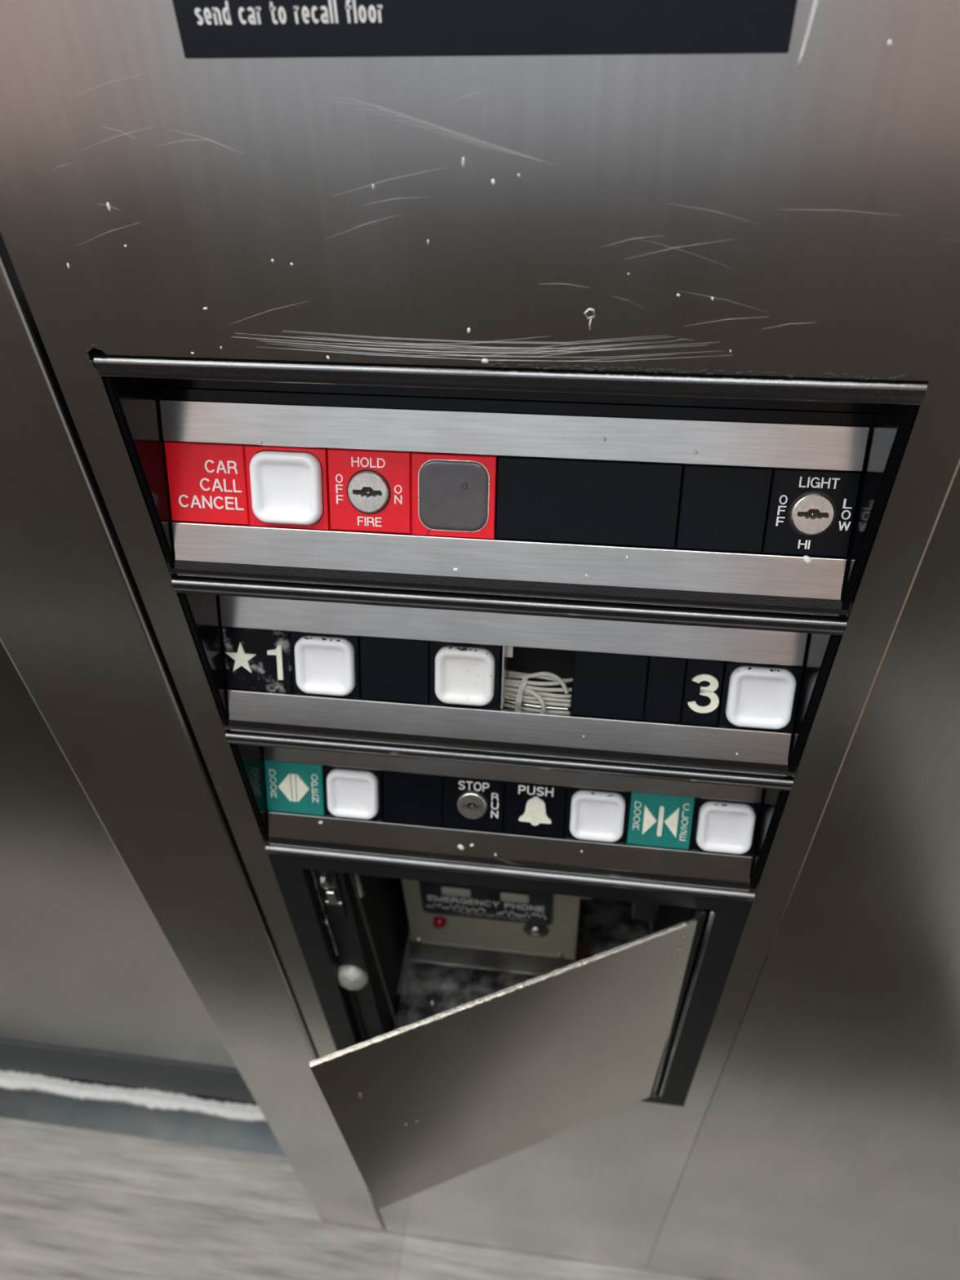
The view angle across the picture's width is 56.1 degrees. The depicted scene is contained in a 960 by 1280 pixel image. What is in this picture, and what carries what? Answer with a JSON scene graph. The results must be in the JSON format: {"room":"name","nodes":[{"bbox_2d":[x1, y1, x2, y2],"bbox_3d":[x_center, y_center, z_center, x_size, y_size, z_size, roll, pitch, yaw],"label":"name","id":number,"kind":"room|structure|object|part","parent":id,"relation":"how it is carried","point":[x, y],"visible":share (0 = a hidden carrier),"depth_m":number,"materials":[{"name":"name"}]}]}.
{"room":"elevator interior","nodes":[
{"label":"elevator interior","id":0,"kind":"room"},
{"bbox_2d":[0,232,384,1231],"bbox_3d":[-0.188,-0.116,0.389,0.080,2.248,0.109,4,44,7],"label":"door jamb","id":1,"kind":"structure","parent":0,"point":[77,628],"depth_m":0.47,"materials":[{"name":"metal"}]},
{"bbox_2d":[0,640,257,1103],"bbox_3d":[-0.906,-0.227,0.535,1.527,2.243,0.032,4,44,7],"label":"door","id":2,"kind":"structure","parent":1,"relation":"in","point":[92,988],"depth_m":0.97,"materials":[{"name":"metal"}]},
{"bbox_2d":[0,1070,286,1157],"bbox_3d":[-0.898,0.621,1.289,1.480,0.026,0.060,4,44,7],"label":"trim","id":3,"kind":"structure","parent":1,"relation":"attached to","point":[35,1098],"depth_m":1.23,"materials":[{"name":"metal"}]},
{"bbox_3d":[-0.896,0.606,1.298,1.480,0.016,0.025,4,44,7],"label":"sill rail","id":4,"kind":"part","parent":3,"relation":"part of","materials":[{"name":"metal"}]},
{"bbox_2d":[0,1117,706,1279],"bbox_3d":[-0.431,1.079,0.793,2.584,0.020,1.154,4,44,7],"label":"floor","id":5,"kind":"structure","parent":0,"point":[76,1203],"depth_m":1.13,"materials":[{"name":"grey wood"}]},
{"bbox_2d":[644,466,959,1279],"bbox_3d":[0.523,-0.041,0.277,0.725,2.248,0.034,4,44,7],"label":"wall","id":6,"kind":"structure","parent":0,"point":[826,1146],"depth_m":0.60,"materials":[{"name":"metal"}]},
{"bbox_2d":[0,0,959,1270],"bbox_3d":[0.004,-0.076,0.338,0.323,2.248,0.035,4,44,7],"label":"control panel","id":7,"kind":"object","parent":6,"relation":"attached to","point":[795,213],"visible":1,"depth_m":0.27,"materials":[{"name":"metal"}]},
{"bbox_2d":[172,0,797,58],"bbox_3d":[-0.005,-0.233,0.164,0.161,0.217,0.002,4,44,7],"label":"sign","id":8,"kind":"object","parent":7,"relation":"attached to","point":[208,28],"visible":1,"depth_m":0.23,"materials":[{"name":"black plastic"}]},
{"bbox_2d":[171,520,846,777],"bbox_3d":[0.011,0.001,0.426,0.280,0.101,0.056,4,44,7],"label":"housing","id":9,"kind":"object","parent":7,"relation":"attached to","point":[544,634],"depth_m":0.42,"materials":[{"name":"silver metal"}]},
{"bbox_2d":[222,626,293,693],"bbox_3d":[-0.108,0.009,0.441,0.034,0.032,0.017,4,44,7],"label":"label","id":10,"kind":"object","parent":9,"relation":"attached to","point":[256,660],"depth_m":0.44,"materials":[{"name":"black plastic"}]},
{"bbox_3d":[-0.074,0.012,0.436,0.034,0.032,0.020,4,44,7],"label":"push button","id":11,"kind":"part","parent":9,"relation":"part of","materials":[{"name":"white plastic"}]},
{"bbox_2d":[359,635,430,703],"bbox_3d":[-0.041,0.014,0.433,0.034,0.032,0.017,4,44,7],"label":"panel","id":12,"kind":"object","parent":9,"relation":"attached to","point":[393,669],"depth_m":0.43,"materials":[{"name":"black plastic"}]},
{"bbox_3d":[-0.007,0.017,0.428,0.034,0.032,0.020,4,44,7],"label":"push button","id":13,"kind":"part","parent":9,"relation":"part of","materials":[{"name":"white plastic"}]},
{"bbox_2d":[298,636,686,702],"bbox_3d":[0.014,0.005,0.454,0.272,0.040,0.020,4,44,7],"label":"panel","id":14,"kind":"object","parent":9,"relation":"on","point":[561,663],"depth_m":0.45,"materials":[{"name":"black plastic"}]},
{"bbox_3d":[0.013,0.015,0.433,0.004,0.036,0.027,4,44,7],"label":"bracket","id":15,"kind":"part","parent":9,"relation":"part of","materials":[{"name":"silver metal"}]},
{"bbox_2d":[502,670,573,714],"bbox_3d":[0.027,0.025,0.436,0.035,0.022,0.016,10,45,13],"label":"wire bundle","id":16,"kind":"object","parent":9,"relation":"in","point":[539,698],"visible":1,"depth_m":0.43,"materials":[{"name":"plastic"}]},
{"bbox_2d":[571,650,648,719],"bbox_3d":[0.060,0.021,0.421,0.034,0.032,0.017,4,44,7],"label":"panel","id":17,"kind":"object","parent":9,"relation":"attached to","point":[606,685],"depth_m":0.42,"materials":[{"name":"black plastic"}]},
{"bbox_2d":[643,656,724,725],"bbox_3d":[0.094,0.023,0.417,0.034,0.032,0.017,4,44,7],"label":"label","id":18,"kind":"object","parent":9,"relation":"attached to","point":[703,682],"depth_m":0.41,"materials":[{"name":"black plastic"}]},
{"bbox_3d":[0.128,0.026,0.412,0.034,0.032,0.020,4,44,7],"label":"push button","id":19,"kind":"part","parent":9,"relation":"part of","materials":[{"name":"white plastic"}]},
{"bbox_2d":[225,685,793,892],"bbox_3d":[0.015,0.075,0.496,0.280,0.101,0.056,4,44,7],"label":"housing","id":20,"kind":"object","parent":7,"relation":"attached to","point":[251,749],"depth_m":0.49,"materials":[{"name":"grey metal"}]},
{"bbox_2d":[264,760,324,815],"bbox_3d":[-0.105,0.083,0.511,0.034,0.032,0.017,4,44,7],"label":"label","id":21,"kind":"object","parent":20,"relation":"attached to","point":[291,787],"depth_m":0.51,"materials":[{"name":"teal plastic"}]},
{"bbox_3d":[-0.071,0.086,0.506,0.034,0.032,0.020,4,44,7],"label":"push button","id":22,"kind":"part","parent":20,"relation":"part of","materials":[{"name":"white plastic"}]},
{"bbox_2d":[382,770,443,826],"bbox_3d":[-0.037,0.087,0.503,0.034,0.032,0.017,4,44,7],"label":"panel","id":23,"kind":"object","parent":20,"relation":"attached to","point":[407,797],"depth_m":0.50,"materials":[{"name":"black plastic"}]},
{"bbox_2d":[443,775,504,831],"bbox_3d":[-0.004,0.090,0.499,0.034,0.032,0.017,4,44,7],"label":"switch","id":24,"kind":"object","parent":20,"relation":"attached to","point":[472,803],"visible":1,"depth_m":0.50,"materials":[{"name":"black plastic"}]},
{"bbox_2d":[502,781,566,837],"bbox_3d":[0.030,0.092,0.495,0.034,0.032,0.017,4,44,7],"label":"label","id":25,"kind":"object","parent":20,"relation":"attached to","point":[533,809],"depth_m":0.49,"materials":[{"name":"black plastic"}]},
{"bbox_3d":[0.064,0.095,0.490,0.034,0.032,0.020,4,44,7],"label":"push button","id":26,"kind":"part","parent":20,"relation":"part of","materials":[{"name":"white plastic"}]},
{"bbox_2d":[626,791,695,848],"bbox_3d":[0.097,0.097,0.487,0.034,0.032,0.017,4,44,7],"label":"label","id":27,"kind":"object","parent":20,"relation":"attached to","point":[654,820],"depth_m":0.48,"materials":[{"name":"teal plastic"}]},
{"bbox_3d":[0.131,0.100,0.482,0.034,0.032,0.020,4,44,7],"label":"push button","id":28,"kind":"part","parent":20,"relation":"part of","materials":[{"name":"white plastic"}]},
{"bbox_2d":[265,814,754,1209],"bbox_3d":[0.023,0.222,0.649,0.280,0.320,0.287,4,44,7],"label":"cabinet","id":29,"kind":"object","parent":7,"relation":"attached to","point":[503,1064],"visible":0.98,"depth_m":0.58,"materials":[{"name":"silver metal"}]},
{"bbox_3d":[-0.094,0.160,0.572,0.012,0.058,0.002,4,44,7],"label":"strike plate","id":30,"kind":"part","parent":29,"relation":"part of","materials":[{"name":"silver metal"}]},
{"bbox_2d":[428,997,435,1007],"bbox_3d":[-0.041,0.310,0.772,0.007,0.004,0.008,4,44,7],"label":"screw","id":31,"kind":"object","parent":29,"relation":"on","point":[432,1003],"visible":1,"depth_m":0.77,"materials":[{"name":"silver metal"}]},
{"bbox_2d":[401,879,591,975],"bbox_3d":[0.013,0.179,0.711,0.150,0.235,0.056,4,44,7],"label":"phone","id":32,"kind":"object","parent":29,"relation":"on","point":[504,930],"visible":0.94,"depth_m":0.74,"materials":[{"name":"beige paint"}]},
{"bbox_3d":[0.005,0.200,0.704,0.104,0.066,0.002,4,44,7],"label":"label plate","id":33,"kind":"part","parent":32,"relation":"part of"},
{"bbox_2d":[454,910,527,920],"bbox_3d":[0.009,0.221,0.721,0.058,0.004,0.001,4,44,7],"label":"print","id":34,"kind":"object","parent":32,"relation":"on","point":[477,915],"depth_m":0.72,"materials":[{"name":"paint"}]},
{"bbox_3d":[0.024,0.289,0.589,0.226,0.275,0.003,-16,46,-12],"label":"door","id":35,"kind":"part","parent":29,"relation":"part of","materials":[{"name":"metal"}]},
{"bbox_3d":[0.019,0.244,0.628,0.280,0.318,0.010,4,44,7],"label":"frame","id":36,"kind":"part","parent":29,"relation":"part of","materials":[{"name":"black paint"}]},
{"bbox_2d":[93,350,927,617],"bbox_3d":[0.008,-0.072,0.355,0.280,0.101,0.056,4,44,7],"label":"housing","id":37,"kind":"object","parent":7,"relation":"attached to","point":[864,426],"depth_m":0.35,"materials":[{"name":"silver metal"}]},
{"bbox_2d":[164,441,249,524],"bbox_3d":[-0.111,-0.065,0.370,0.034,0.032,0.017,4,44,7],"label":"label","id":38,"kind":"object","parent":37,"relation":"attached to","point":[207,482],"depth_m":0.37,"materials":[{"name":"red plastic"}]},
{"bbox_3d":[-0.078,-0.061,0.365,0.034,0.032,0.020,4,44,7],"label":"push button","id":39,"kind":"part","parent":37,"relation":"part of","materials":[{"name":"white plastic"}]},
{"bbox_2d":[327,448,411,533],"bbox_3d":[-0.044,-0.060,0.362,0.034,0.032,0.017,4,44,7],"label":"switch","id":40,"kind":"object","parent":37,"relation":"attached to","point":[370,491],"visible":1,"depth_m":0.36,"materials":[{"name":"red plastic"}]},
{"bbox_3d":[-0.010,-0.058,0.358,0.034,0.032,0.018,4,44,7],"label":"push button","id":41,"kind":"part","parent":37,"relation":"part of","materials":[{"name":"grey plastic"}]},
{"bbox_2d":[495,456,773,552],"bbox_3d":[0.058,-0.053,0.350,0.104,0.032,0.017,4,44,7],"label":"panel","id":42,"kind":"object","parent":37,"relation":"attached to","point":[602,502],"depth_m":0.35,"materials":[{"name":"black plastic"}]},
{"bbox_2d":[761,467,861,557],"bbox_3d":[0.125,-0.048,0.342,0.031,0.032,0.017,4,44,7],"label":"switch","id":43,"kind":"object","parent":37,"relation":"attached to","point":[811,513],"visible":1,"depth_m":0.34,"materials":[{"name":"black plastic"}]}
]}

